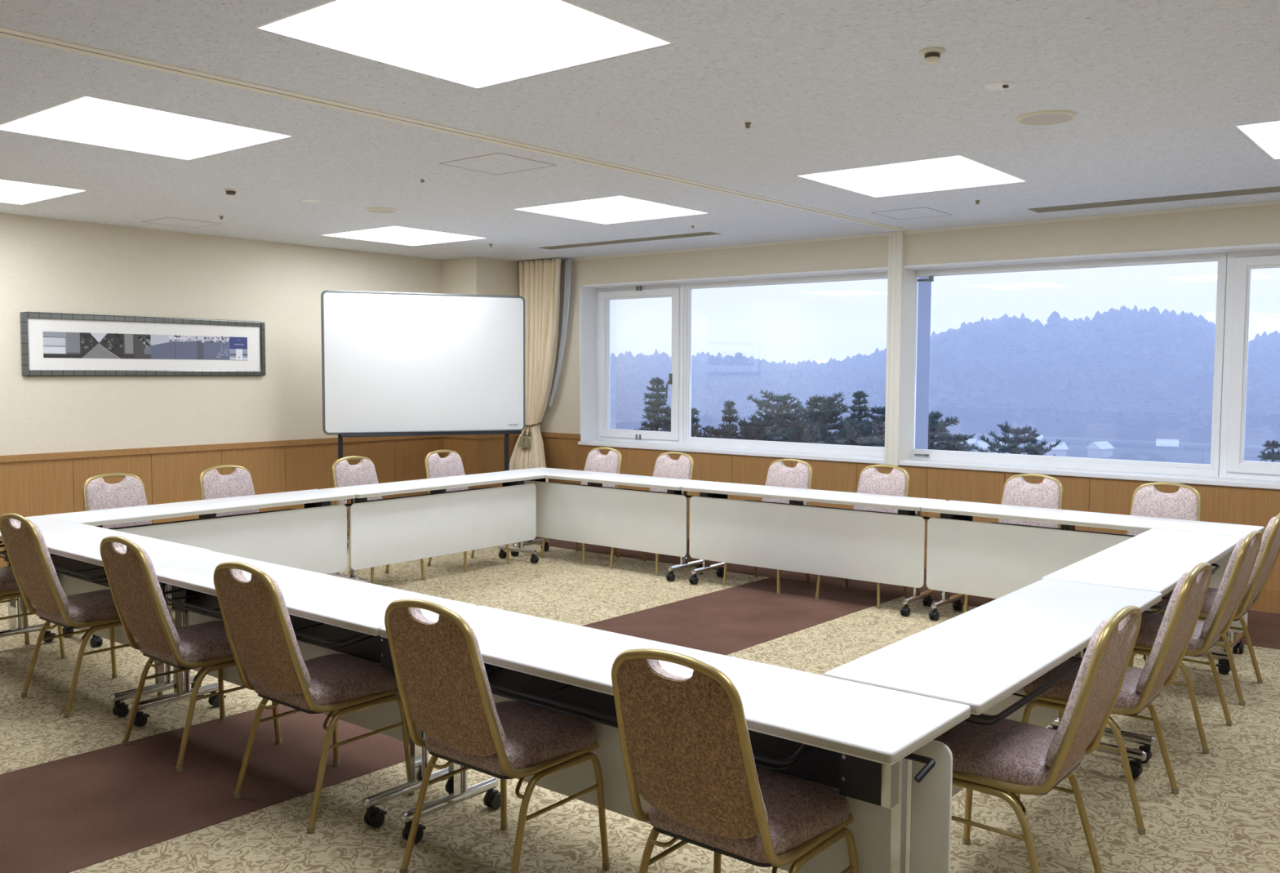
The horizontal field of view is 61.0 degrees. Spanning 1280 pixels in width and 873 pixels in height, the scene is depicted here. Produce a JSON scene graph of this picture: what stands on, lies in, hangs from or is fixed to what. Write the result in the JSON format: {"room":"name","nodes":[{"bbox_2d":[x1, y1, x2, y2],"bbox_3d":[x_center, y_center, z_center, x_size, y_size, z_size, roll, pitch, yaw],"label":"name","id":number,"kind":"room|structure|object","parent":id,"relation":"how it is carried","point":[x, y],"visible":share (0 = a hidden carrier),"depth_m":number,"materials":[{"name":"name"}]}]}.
{"room":"conference room","nodes":[
{"label":"conference room","id":0,"kind":"room"},
{"bbox_2d":[0,213,519,567],"bbox_3d":[-4.655,-0.253,7.409,0.790,2.620,10.709,3,5,39],"label":"wall","id":1,"kind":"structure","parent":0,"point":[57,433],"depth_m":8.81,"materials":[{"name":"beige paint"}]},
{"bbox_2d":[19,311,266,376],"bbox_3d":[-3.845,-0.709,8.584,0.033,0.467,1.952,3,5,39],"label":"framed picture","id":2,"kind":"object","parent":1,"relation":"attached to","point":[52,344],"visible":1,"depth_m":8.48,"materials":[{"name":"white paper"}]},
{"bbox_2d":[0,0,1279,261],"bbox_3d":[-0.609,-1.379,4.059,11.190,0.080,10.709,3,5,39],"label":"ceiling","id":3,"kind":"structure","parent":0,"point":[1158,91],"depth_m":4.64,"materials":[{"name":"paint"}]},
{"bbox_2d":[0,179,87,204],"bbox_3d":[-4.082,-1.553,6.631,0.966,0.075,0.966,3,5,39],"label":"ceiling light","id":4,"kind":"object","parent":3,"relation":"attached to","point":[11,192],"visible":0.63,"depth_m":6.88,"materials":[{"name":"white paint"}]},
{"bbox_2d":[0,95,293,160],"bbox_3d":[-2.300,-1.446,5.030,0.966,0.075,0.966,3,5,39],"label":"ceiling light","id":5,"kind":"object","parent":3,"relation":"attached to","point":[87,120],"visible":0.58,"depth_m":5.06,"materials":[{"name":"white paint"}]},
{"bbox_2d":[142,217,219,227],"bbox_3d":[-3.441,-1.605,8.158,0.400,0.002,0.420,3,5,39],"label":"access hatch","id":6,"kind":"object","parent":3,"relation":"attached to","point":[168,220],"visible":1,"depth_m":8.14,"materials":[{"name":"beige"}]},
{"bbox_2d":[224,188,236,195],"bbox_3d":[-2.499,-1.492,6.631,0.068,0.030,0.068,3,5,39],"label":"smoke detector","id":7,"kind":"object","parent":3,"relation":"attached to","point":[228,191],"visible":1,"depth_m":6.61,"materials":[{"name":"white plastic"}]},
{"bbox_2d":[301,199,320,202],"bbox_3d":[-2.139,-1.529,7.051,0.124,0.004,0.124,3,5,39],"label":"blank plate","id":8,"kind":"object","parent":3,"relation":"attached to","point":[302,200],"visible":1,"depth_m":7.04,"materials":[{"name":"white paint"}]},
{"bbox_2d":[364,206,398,213],"bbox_3d":[-1.767,-1.545,7.426,0.228,0.014,0.228,3,5,39],"label":"ceiling speaker","id":9,"kind":"object","parent":3,"relation":"attached to","point":[373,210],"visible":1,"depth_m":7.39,"materials":[{"name":"white plastic"}]},
{"bbox_2d":[368,209,395,213],"bbox_3d":[-1.767,-1.544,7.426,0.196,0.007,0.196,3,5,39],"label":"grille","id":10,"kind":"object","parent":9,"relation":"attached to","point":[369,211],"depth_m":7.43,"materials":[{"name":"grey"}]},
{"bbox_2d":[322,226,486,245],"bbox_3d":[-1.942,-1.686,8.962,0.966,0.075,0.966,3,5,39],"label":"ceiling light","id":11,"kind":"object","parent":3,"relation":"attached to","point":[392,234],"visible":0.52,"depth_m":9.07,"materials":[{"name":"white paint"}]},
{"bbox_2d":[0,26,911,231],"bbox_3d":[-1.221,-1.369,4.524,0.100,0.005,10.163,3,5,40],"label":"trim","id":12,"kind":"structure","parent":3,"relation":"attached to","point":[11,33],"depth_m":4.58,"materials":[{"name":"beige paint"}]},
{"bbox_2d":[253,0,674,88],"bbox_3d":[-0.561,-1.346,3.546,0.966,0.075,0.966,3,5,39],"label":"ceiling light","id":13,"kind":"object","parent":3,"relation":"attached to","point":[476,44],"visible":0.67,"depth_m":3.60,"materials":[{"name":"white paint"}]},
{"bbox_2d":[439,152,556,174],"bbox_3d":[-0.755,-1.444,5.767,0.460,0.002,0.420,3,5,39],"label":"access hatch","id":14,"kind":"object","parent":3,"relation":"attached to","point":[498,163],"visible":1,"depth_m":5.76,"materials":[{"name":"beige paint"}]},
{"bbox_2d":[509,257,561,482],"bbox_3d":[-1.027,-0.449,10.797,0.614,2.592,0.269,3,5,39],"label":"curtain","id":15,"kind":"object","parent":3,"relation":"hanging from","point":[539,280],"visible":0.77,"depth_m":10.79,"materials":[{"name":"beige fabric"}]},
{"bbox_2d":[518,422,542,447],"bbox_3d":[-1.121,-0.022,10.914,0.234,0.244,0.263,3,5,39],"label":"tieback","id":16,"kind":"object","parent":15,"relation":"attached to","point":[523,442],"visible":0.91,"depth_m":10.82,"materials":[{"name":"beige fabric"}]},
{"bbox_2d":[547,257,571,408],"bbox_3d":[-0.789,-1.008,10.709,0.326,1.463,0.028,3,5,39],"label":"sheer curtain","id":17,"kind":"object","parent":3,"relation":"hanging from","point":[567,261],"visible":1,"depth_m":10.65,"materials":[{"name":"grey fabric"}]},
{"bbox_2d":[513,195,707,224],"bbox_3d":[-0.191,-1.585,7.462,0.966,0.075,0.966,3,5,39],"label":"ceiling light","id":18,"kind":"object","parent":3,"relation":"attached to","point":[616,209],"visible":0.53,"depth_m":7.56,"materials":[{"name":"white paint"}]},
{"bbox_2d":[538,231,720,249],"bbox_3d":[-0.128,-1.648,9.179,1.860,0.008,0.160,3,5,39],"label":"ceiling vent","id":19,"kind":"object","parent":3,"relation":"in","point":[704,233],"visible":1,"depth_m":9.10,"materials":[{"name":"beige metal"}]},
{"bbox_2d":[795,155,1026,197],"bbox_3d":[1.544,-1.495,6.140,0.966,0.075,0.966,3,5,39],"label":"ceiling light","id":20,"kind":"object","parent":3,"relation":"attached to","point":[953,172],"visible":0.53,"depth_m":6.19,"materials":[{"name":"white paint"}]},
{"bbox_2d":[871,207,951,219],"bbox_3d":[1.875,-1.538,7.494,0.400,0.002,0.440,3,5,39],"label":"access hatch","id":21,"kind":"object","parent":3,"relation":"attached to","point":[920,212],"visible":1,"depth_m":7.49,"materials":[{"name":"beige paint"}]},
{"bbox_2d":[919,47,946,64],"bbox_3d":[0.993,-1.288,3.685,0.088,0.040,0.088,3,5,39],"label":"smoke detector","id":22,"kind":"object","parent":3,"relation":"attached to","point":[931,55],"visible":1,"depth_m":3.67,"materials":[{"name":"white plastic"}]},
{"bbox_2d":[984,81,1017,90],"bbox_3d":[1.371,-1.327,4.127,0.120,0.012,0.120,3,5,39],"label":"blank plate","id":23,"kind":"object","parent":3,"relation":"attached to","point":[997,86],"visible":1,"depth_m":4.11,"materials":[{"name":"white paint"}]},
{"bbox_2d":[1015,110,1077,125],"bbox_3d":[1.734,-1.357,4.632,0.248,0.012,0.248,3,5,39],"label":"ceiling speaker","id":24,"kind":"object","parent":3,"relation":"attached to","point":[1045,117],"visible":1,"depth_m":4.60,"materials":[{"name":"white plastic"}]},
{"bbox_2d":[1019,113,1073,124],"bbox_3d":[1.734,-1.354,4.632,0.220,0.007,0.220,3,5,39],"label":"grille","id":25,"kind":"object","parent":24,"relation":"attached to","point":[1026,118],"depth_m":4.62,"materials":[{"name":"grey plastic"}]},
{"bbox_2d":[1027,186,1279,213],"bbox_3d":[3.846,-1.455,6.363,3.070,0.008,0.200,3,5,39],"label":"ceiling vent","id":26,"kind":"object","parent":3,"relation":"in","point":[1270,189],"visible":1,"depth_m":6.80,"materials":[{"name":"beige metal"}]},
{"bbox_2d":[1234,120,1279,159],"bbox_3d":[3.300,-1.408,4.863,0.966,0.075,0.966,3,5,39],"label":"ceiling light","id":27,"kind":"object","parent":3,"relation":"attached to","point":[1265,135],"visible":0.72,"depth_m":5.05,"materials":[{"name":"white paint"}]},
{"bbox_2d":[0,536,1279,872],"bbox_3d":[-0.686,1.354,4.149,11.190,0.152,10.509,3,5,39],"label":"floor","id":28,"kind":"structure","parent":0,"point":[74,797],"depth_m":4.18,"materials":[{"name":"carpet"}]},
{"bbox_2d":[0,565,66,657],"bbox_3d":[-3.380,0.728,5.646,0.477,0.888,0.552,3,5,39],"label":"banquet chair","id":29,"kind":"object","parent":28,"relation":"on","point":[9,588],"visible":0.26,"depth_m":5.57,"materials":[{"name":"gold metal"}]},
{"bbox_2d":[0,512,163,716],"bbox_3d":[-2.589,0.770,5.012,0.477,0.888,0.552,3,5,39],"label":"banquet chair","id":30,"kind":"object","parent":28,"relation":"on","point":[33,570],"visible":0.9,"depth_m":4.86,"materials":[{"name":"brown fabric"}]},
{"bbox_2d":[0,515,209,716],"bbox_3d":[-2.804,0.840,5.396,1.796,0.700,0.453,3,5,39],"label":"folding table","id":31,"kind":"object","parent":28,"relation":"on","point":[73,547],"visible":0.27,"depth_m":5.33,"materials":[{"name":"white laminate"}]},
{"bbox_2d":[0,544,107,582],"bbox_3d":[-2.871,0.611,5.346,1.253,0.050,0.209,3,5,39],"label":"wire shelf","id":32,"kind":"object","parent":31,"relation":"attached to","point":[68,561],"depth_m":5.33,"materials":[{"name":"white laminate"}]},
{"bbox_2d":[81,472,151,528],"bbox_3d":[-3.026,0.677,6.501,0.552,0.888,0.477,3,5,39],"label":"banquet chair","id":33,"kind":"object","parent":28,"relation":"on","point":[97,494],"visible":0.34,"depth_m":6.59,"materials":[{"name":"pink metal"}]},
{"bbox_2d":[99,535,281,772],"bbox_3d":[-1.820,0.814,4.374,0.477,0.888,0.552,3,5,41],"label":"banquet chair","id":34,"kind":"object","parent":28,"relation":"on","point":[139,600],"visible":0.88,"depth_m":4.22,"materials":[{"name":"brown fabric"}]},
{"bbox_2d":[43,488,355,647],"bbox_3d":[-2.626,0.761,6.691,0.453,0.700,1.796,3,5,39],"label":"folding table","id":35,"kind":"object","parent":28,"relation":"on","point":[313,537],"visible":0.52,"depth_m":6.79,"materials":[{"name":"white laminate"}]},
{"bbox_2d":[107,508,297,528],"bbox_3d":[-2.661,0.526,6.744,0.209,0.050,1.253,3,5,39],"label":"wire shelf","id":36,"kind":"object","parent":35,"relation":"attached to","point":[201,517],"depth_m":6.69,"materials":[{"name":"black metal"}]},
{"bbox_2d":[199,464,259,516],"bbox_3d":[-2.560,0.644,7.075,0.552,0.888,0.477,3,5,39],"label":"banquet chair","id":37,"kind":"object","parent":28,"relation":"on","point":[212,485],"visible":0.34,"depth_m":7.16,"materials":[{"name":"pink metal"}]},
{"bbox_2d":[127,550,476,827],"bbox_3d":[-1.413,0.916,4.260,1.796,0.700,0.453,3,5,39],"label":"folding table","id":38,"kind":"object","parent":28,"relation":"on","point":[329,614],"visible":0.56,"depth_m":4.09,"materials":[{"name":"white laminate"}]},
{"bbox_2d":[162,587,372,648],"bbox_3d":[-1.480,0.688,4.209,1.253,0.050,0.209,3,5,39],"label":"wire shelf","id":39,"kind":"object","parent":38,"relation":"attached to","point":[348,634],"depth_m":4.14,"materials":[{"name":"black metal"}]},
{"bbox_2d":[213,561,414,832],"bbox_3d":[-1.163,0.850,3.839,0.477,0.888,0.552,3,5,39],"label":"banquet chair","id":40,"kind":"object","parent":28,"relation":"on","point":[261,636],"visible":0.95,"depth_m":3.70,"materials":[{"name":"brown fabric"}]},
{"bbox_2d":[331,455,425,583],"bbox_3d":[-1.919,0.599,7.864,0.552,0.888,0.477,3,5,39],"label":"banquet chair","id":41,"kind":"object","parent":28,"relation":"on","point":[344,473],"visible":0.33,"depth_m":7.92,"materials":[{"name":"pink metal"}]},
{"bbox_2d":[320,289,525,552],"bbox_3d":[-1.864,-0.152,9.492,1.766,2.186,0.590,-1,4,-23],"label":"whiteboard","id":42,"kind":"object","parent":28,"relation":"on","point":[393,363],"visible":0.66,"depth_m":9.41,"materials":[{"name":"plastic"}]},
{"bbox_2d":[341,430,521,436],"bbox_3d":[-1.794,-0.028,9.448,1.564,0.035,0.066,-1,4,-23],"label":"tray","id":43,"kind":"object","parent":42,"relation":"on","point":[344,433],"depth_m":9.38,"materials":[{"name":"grey metal"}]},
{"bbox_2d":[320,471,544,582],"bbox_3d":[-1.484,0.681,8.077,0.453,0.700,1.796,3,4,38],"label":"folding table","id":44,"kind":"object","parent":28,"relation":"on","point":[440,522],"visible":0.83,"depth_m":7.91,"materials":[{"name":"white laminate"}]},
{"bbox_2d":[367,486,494,502],"bbox_3d":[-1.519,0.447,8.130,0.209,0.050,1.253,3,4,38],"label":"wire shelf","id":45,"kind":"object","parent":44,"relation":"attached to","point":[432,492],"depth_m":8.04,"materials":[{"name":"black metal"}]},
{"bbox_2d":[424,449,510,572],"bbox_3d":[-1.379,0.560,8.529,0.552,0.888,0.477,3,5,39],"label":"banquet chair","id":46,"kind":"object","parent":28,"relation":"on","point":[436,466],"visible":0.4,"depth_m":8.59,"materials":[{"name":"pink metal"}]},
{"bbox_2d":[384,598,610,872],"bbox_3d":[-0.441,0.889,3.264,0.477,0.888,0.552,3,5,39],"label":"banquet chair","id":47,"kind":"object","parent":28,"relation":"on","point":[442,679],"visible":1,"depth_m":3.13,"materials":[{"name":"brown fabric"}]},
{"bbox_2d":[541,446,622,564],"bbox_3d":[-0.454,0.543,8.885,0.477,0.888,0.552,3,5,39],"label":"banquet chair","id":48,"kind":"object","parent":28,"relation":"on","point":[596,461],"visible":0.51,"depth_m":8.98,"materials":[{"name":"pink fabric"}]},
{"bbox_2d":[505,466,711,581],"bbox_3d":[-0.281,0.659,8.542,1.796,0.700,0.453,3,5,39],"label":"folding table","id":49,"kind":"object","parent":28,"relation":"on","point":[593,513],"visible":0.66,"depth_m":8.32,"materials":[{"name":"white laminate"}]},
{"bbox_2d":[556,482,666,493],"bbox_3d":[-0.212,0.426,8.563,1.253,0.050,0.209,3,5,39],"label":"wire shelf","id":50,"kind":"object","parent":49,"relation":"attached to","point":[600,485],"depth_m":8.56,"materials":[{"name":"black metal"}]},
{"bbox_2d":[609,451,693,575],"bbox_3d":[0.117,0.574,8.423,0.477,0.888,0.552,3,5,39],"label":"banquet chair","id":51,"kind":"object","parent":28,"relation":"on","point":[682,468],"visible":0.42,"depth_m":8.53,"materials":[{"name":"pink fabric"}]},
{"bbox_2d":[379,604,970,872],"bbox_3d":[-0.006,0.993,3.133,1.796,0.700,0.453,3,5,39],"label":"folding table","id":52,"kind":"object","parent":28,"relation":"on","point":[876,745],"visible":0.56,"depth_m":2.83,"materials":[{"name":"white laminate"}]},
{"bbox_2d":[485,666,809,769],"bbox_3d":[-0.073,0.764,3.083,1.253,0.050,0.209,3,5,39],"label":"wire shelf","id":53,"kind":"object","parent":52,"relation":"attached to","point":[799,748],"depth_m":3.14,"materials":[{"name":"black metal"}]},
{"bbox_2d":[611,648,858,872],"bbox_3d":[0.233,0.925,2.727,0.477,0.888,0.552,3,5,39],"label":"banquet chair","id":54,"kind":"object","parent":28,"relation":"on","point":[686,745],"visible":1,"depth_m":2.57,"materials":[{"name":"brown fabric"}]},
{"bbox_2d":[722,457,813,593],"bbox_3d":[0.944,0.617,7.793,0.477,0.888,0.552,3,5,39],"label":"banquet chair","id":55,"kind":"object","parent":28,"relation":"on","point":[800,476],"visible":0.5,"depth_m":7.90,"materials":[{"name":"pink fabric"}]},
{"bbox_2d":[682,481,946,616],"bbox_3d":[1.142,0.734,7.435,1.796,0.700,0.453,3,4,37],"label":"folding table","id":56,"kind":"object","parent":28,"relation":"on","point":[873,546],"visible":0.95,"depth_m":7.28,"materials":[{"name":"white laminate"}]},
{"bbox_2d":[741,499,897,514],"bbox_3d":[1.210,0.501,7.459,1.253,0.050,0.209,3,4,37],"label":"wire shelf","id":57,"kind":"object","parent":56,"relation":"attached to","point":[801,503],"depth_m":7.45,"materials":[{"name":"black metal"}]},
{"bbox_2d":[815,463,909,608],"bbox_3d":[1.534,0.647,7.347,0.477,0.888,0.552,3,5,39],"label":"banquet chair","id":58,"kind":"object","parent":28,"relation":"on","point":[896,482],"visible":0.44,"depth_m":7.45,"materials":[{"name":"pink fabric"}]},
{"bbox_2d":[824,577,1162,796],"bbox_3d":[1.239,0.971,3.584,0.453,0.700,1.796,3,5,39],"label":"folding table","id":59,"kind":"object","parent":28,"relation":"on","point":[982,658],"visible":0.54,"depth_m":3.35,"materials":[{"name":"white laminate"}]},
{"bbox_2d":[964,656,1082,725],"bbox_3d":[1.276,0.745,3.502,0.209,0.050,1.253,3,5,39],"label":"wire shelf","id":60,"kind":"object","parent":59,"relation":"attached to","point":[1011,708],"depth_m":3.17,"materials":[{"name":"black metal"}]},
{"bbox_2d":[963,473,1063,613],"bbox_3d":[2.339,0.690,6.722,0.477,0.888,0.552,3,5,39],"label":"banquet chair","id":61,"kind":"object","parent":28,"relation":"on","point":[1049,493],"visible":0.43,"depth_m":6.84,"materials":[{"name":"pink fabric"}]},
{"bbox_2d":[939,604,1141,872],"bbox_3d":[1.125,0.902,3.176,0.552,0.888,0.477,3,5,39],"label":"banquet chair","id":62,"kind":"object","parent":28,"relation":"on","point":[1011,756],"visible":0.91,"depth_m":3.04,"materials":[{"name":"fabric"}]},
{"bbox_2d":[920,500,1264,663],"bbox_3d":[2.559,0.810,6.321,1.796,0.700,0.453,3,5,39],"label":"folding table","id":63,"kind":"object","parent":28,"relation":"on","point":[965,556],"visible":0.65,"depth_m":6.44,"materials":[{"name":"white laminate"}]},
{"bbox_2d":[989,521,1135,536],"bbox_3d":[2.628,0.577,6.342,1.253,0.050,0.209,3,5,39],"label":"wire shelf","id":64,"kind":"object","parent":63,"relation":"attached to","point":[1073,528],"depth_m":6.47,"materials":[{"name":"black metal"}]},
{"bbox_2d":[1014,561,1212,834],"bbox_3d":[1.693,0.862,3.873,0.552,0.888,0.477,3,5,39],"label":"banquet chair","id":65,"kind":"object","parent":28,"relation":"on","point":[1140,686],"visible":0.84,"depth_m":3.70,"materials":[{"name":"fabric"}]},
{"bbox_2d":[1041,528,1244,763],"bbox_3d":[2.356,0.890,4.999,0.453,0.700,1.796,3,4,38],"label":"folding table","id":66,"kind":"object","parent":28,"relation":"on","point":[1154,559],"visible":0.48,"depth_m":4.79,"materials":[{"name":"white laminate"}]},
{"bbox_2d":[1142,563,1220,613],"bbox_3d":[2.394,0.664,4.918,0.209,0.050,1.253,3,4,38],"label":"wire shelf","id":67,"kind":"object","parent":66,"relation":"attached to","point":[1163,605],"depth_m":4.46,"materials":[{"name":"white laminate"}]},
{"bbox_2d":[1126,481,1201,535],"bbox_3d":[2.947,0.723,6.230,0.477,0.888,0.552,3,5,39],"label":"banquet chair","id":68,"kind":"object","parent":28,"relation":"on","point":[1185,504],"visible":0.39,"depth_m":6.36,"materials":[{"name":"pink fabric"}]},
{"bbox_2d":[1128,529,1262,753],"bbox_3d":[2.308,0.818,4.641,0.552,0.888,0.477,3,5,39],"label":"banquet chair","id":69,"kind":"object","parent":28,"relation":"on","point":[1238,570],"visible":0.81,"depth_m":4.45,"materials":[{"name":"brown fabric"}]},
{"bbox_2d":[1145,512,1279,704],"bbox_3d":[2.810,0.781,5.282,0.552,0.888,0.477,3,5,39],"label":"banquet chair","id":70,"kind":"object","parent":28,"relation":"on","point":[1269,548],"visible":0.45,"depth_m":5.07,"materials":[{"name":"gold metal"}]},
{"bbox_2d":[540,200,1279,613],"bbox_3d":[2.768,-0.259,8.111,10.940,2.620,0.330,3,5,39],"label":"wall","id":71,"kind":"structure","parent":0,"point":[1252,223],"depth_m":8.50,"materials":[{"name":"beige paint"}]},
{"bbox_2d":[596,283,684,444],"bbox_3d":[-0.016,-0.694,10.476,1.078,1.514,0.129,3,5,39],"label":"window","id":72,"kind":"structure","parent":71,"relation":"attached to","point":[604,295],"depth_m":10.45,"materials":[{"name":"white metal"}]},
{"bbox_2d":[683,271,888,457],"bbox_3d":[1.299,-0.625,9.457,2.244,1.514,0.060,3,5,39],"label":"window","id":73,"kind":"structure","parent":71,"relation":"attached to","point":[867,451],"depth_m":9.66,"materials":[{"name":"white metal"}]},
{"bbox_2d":[912,252,1227,476],"bbox_3d":[3.045,-0.528,8.026,2.270,1.514,0.090,3,5,39],"label":"window","id":74,"kind":"structure","parent":71,"relation":"attached to","point":[1212,469],"depth_m":7.76,"materials":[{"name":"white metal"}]},
{"bbox_2d":[1218,249,1279,480],"bbox_3d":[4.359,-0.456,6.965,1.104,1.514,0.086,3,5,39],"label":"window","id":75,"kind":"structure","parent":71,"relation":"attached to","point":[1240,264],"depth_m":7.23,"materials":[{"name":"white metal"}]},
{"label":"outside","id":76,"kind":"structure","parent":0,"visible":0},
{"bbox_2d":[609,315,1279,464],"bbox_3d":[36.800,-18.007,289.111,496.453,36.795,463.612,3,5,39],"label":"wooded hill","id":77,"kind":"structure","parent":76,"point":[1138,442],"depth_m":270.44,"materials":[{"name":"blue plant"}]},
{"bbox_2d":[609,304,1279,433],"bbox_3d":[76.014,-21.186,309.408,274.596,37.564,191.942,3,5,39],"label":"mountain","id":78,"kind":"structure","parent":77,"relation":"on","point":[1268,404],"depth_m":297.46},
{"bbox_2d":[960,436,977,446],"bbox_3d":[70.657,2.146,236.242,4.940,4.300,3.700,2,4,27],"label":"house","id":79,"kind":"structure","parent":77,"relation":"on","point":[973,440],"depth_m":234.53,"materials":[{"name":"grey"}]},
{"bbox_2d":[975,440,1006,453],"bbox_3d":[71.700,3.045,221.701,5.560,4.300,3.700,1,4,5],"label":"house","id":80,"kind":"structure","parent":77,"relation":"on","point":[981,443],"depth_m":220.67,"materials":[{"name":"grey"}]},
{"bbox_2d":[1044,441,1068,456],"bbox_3d":[84.023,3.258,219.249,3.700,4.300,3.080,0,4,-13],"label":"house","id":81,"kind":"structure","parent":77,"relation":"on","point":[1060,450],"depth_m":218.26,"materials":[{"name":"grey"}]},
{"bbox_2d":[1085,440,1114,457],"bbox_3d":[93.947,3.157,221.683,4.320,4.300,3.700,-2,4,-30],"label":"house","id":82,"kind":"structure","parent":77,"relation":"on","point":[1104,448],"depth_m":220.62,"materials":[{"name":"grey"}]},
{"bbox_2d":[1155,438,1178,446],"bbox_3d":[111.748,2.729,230.096,4.320,4.300,3.080,2,4,27],"label":"house","id":83,"kind":"structure","parent":77,"relation":"on","point":[1165,442],"depth_m":229.30,"materials":[{"name":"grey"}]},
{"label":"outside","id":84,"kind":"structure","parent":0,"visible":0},
{"bbox_2d":[795,311,1279,364],"bbox_3d":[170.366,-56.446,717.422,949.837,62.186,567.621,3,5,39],"label":"ridge","id":85,"kind":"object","parent":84,"point":[1260,322],"depth_m":745.80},
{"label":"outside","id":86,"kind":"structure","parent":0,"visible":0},
{"bbox_3d":[12.944,8.470,26.822,120.000,1.000,40.091,3,5,39],"label":"ground","id":87,"kind":"structure","parent":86,"visible":0},
{"bbox_2d":[635,376,671,431],"bbox_3d":[0.433,3.244,26.214,1.952,9.381,2.049,0,4,-7],"label":"conifer tree","id":88,"kind":"object","parent":87,"relation":"on","point":[655,410],"visible":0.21,"depth_m":25.90,"materials":[{"name":"green plant"}]},
{"bbox_2d":[657,413,697,436],"bbox_3d":[0.822,3.703,25.275,1.691,8.585,1.818,0,4,-1],"label":"pine tree","id":89,"kind":"object","parent":87,"relation":"on","point":[666,426],"visible":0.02,"depth_m":24.95,"materials":[{"name":"green plant"}]},
{"bbox_2d":[690,408,702,436],"bbox_3d":[1.289,3.573,27.174,1.742,8.616,1.702,0,4,-3],"label":"conifer tree","id":90,"kind":"object","parent":87,"relation":"on","point":[694,411],"visible":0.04,"depth_m":26.91,"materials":[{"name":"green plant"}]},
{"bbox_2d":[692,424,738,439],"bbox_3d":[1.730,3.821,26.170,2.197,8.249,2.324,0,4,-10],"label":"bush","id":91,"kind":"object","parent":87,"relation":"on","point":[725,429],"visible":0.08,"depth_m":25.89,"materials":[{"name":"green plant"}]},
{"bbox_2d":[718,399,740,439],"bbox_3d":[2.192,3.481,27.198,1.687,8.806,1.325,-1,4,-26],"label":"conifer tree","id":92,"kind":"object","parent":87,"relation":"on","point":[729,404],"visible":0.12,"depth_m":26.86,"materials":[{"name":"green plant"}]},
{"bbox_2d":[734,413,788,441],"bbox_3d":[2.848,3.663,27.048,2.544,8.468,2.653,3,5,39],"label":"bush","id":93,"kind":"object","parent":87,"relation":"on","point":[757,429],"visible":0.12,"depth_m":26.67,"materials":[{"name":"green plant"}]},
{"bbox_2d":[742,389,811,435],"bbox_3d":[3.606,3.209,30.066,3.235,9.012,2.980,3,5,39],"label":"pine tree","id":94,"kind":"object","parent":87,"relation":"on","point":[785,406],"visible":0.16,"depth_m":29.59,"materials":[{"name":"green plant"}]},
{"bbox_2d":[769,412,812,441],"bbox_3d":[3.901,3.596,28.032,1.970,8.491,1.944,3,5,39],"label":"pine tree","id":95,"kind":"object","parent":87,"relation":"on","point":[784,421],"visible":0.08,"depth_m":27.65,"materials":[{"name":"green plant"}]},
{"bbox_2d":[782,419,839,444],"bbox_3d":[3.991,3.769,25.977,2.730,8.400,2.476,-2,4,-32],"label":"bush","id":96,"kind":"object","parent":87,"relation":"on","point":[811,435],"visible":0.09,"depth_m":25.57,"materials":[{"name":"green plant"}]},
{"bbox_2d":[782,391,857,441],"bbox_3d":[4.835,3.302,28.859,2.794,8.986,2.355,3,5,39],"label":"pine tree","id":97,"kind":"object","parent":87,"relation":"on","point":[827,411],"visible":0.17,"depth_m":28.38,"materials":[{"name":"green plant"}]},
{"bbox_2d":[830,417,884,446],"bbox_3d":[5.081,3.761,25.813,2.048,8.445,2.228,3,5,39],"label":"pine tree","id":98,"kind":"object","parent":87,"relation":"on","point":[856,437],"visible":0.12,"depth_m":25.41,"materials":[{"name":"green plant"}]},
{"bbox_2d":[835,389,879,445],"bbox_3d":[5.302,3.392,26.724,1.564,9.072,1.601,1,4,7],"label":"conifer tree","id":99,"kind":"object","parent":87,"relation":"on","point":[859,395],"visible":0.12,"depth_m":26.38,"materials":[{"name":"green plant"}]},
{"bbox_2d":[866,404,885,446],"bbox_3d":[6.084,3.538,27.540,1.510,8.688,1.434,-1,4,-23],"label":"pine tree","id":100,"kind":"object","parent":87,"relation":"on","point":[878,420],"visible":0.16,"depth_m":27.19,"materials":[{"name":"green plant"}]},
{"bbox_2d":[928,410,959,450],"bbox_3d":[6.965,3.656,26.373,2.047,8.605,2.067,0,4,-3],"label":"pine tree","id":101,"kind":"object","parent":87,"relation":"on","point":[933,425],"visible":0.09,"depth_m":25.85,"materials":[{"name":"green plant"}]},
{"bbox_2d":[931,430,975,451],"bbox_3d":[7.321,3.940,25.271,2.148,8.178,2.094,3,5,39],"label":"pine tree","id":102,"kind":"object","parent":87,"relation":"on","point":[957,438],"visible":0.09,"depth_m":24.95,"materials":[{"name":"green plant"}]},
{"bbox_2d":[971,421,1062,456],"bbox_3d":[9.963,3.720,28.634,2.724,8.231,2.832,3,5,39],"label":"pine tree","id":103,"kind":"object","parent":87,"relation":"on","point":[1015,441],"visible":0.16,"depth_m":28.21,"materials":[{"name":"green plant"}]},
{"bbox_2d":[1257,440,1279,462],"bbox_3d":[12.159,4.180,21.071,1.500,8.262,1.459,-1,4,-18],"label":"conifer tree","id":104,"kind":"object","parent":87,"relation":"on","point":[1273,455],"visible":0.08,"depth_m":20.75,"materials":[{"name":"green plant"}]},
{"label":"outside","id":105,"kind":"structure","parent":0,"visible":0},
{"bbox_2d":[915,276,931,448],"bbox_3d":[2.279,1.493,9.066,0.050,13.000,0.340,3,5,39],"label":"trim","id":106,"kind":"structure","parent":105,"point":[924,287],"depth_m":8.95,"materials":[{"name":"blue metal"}]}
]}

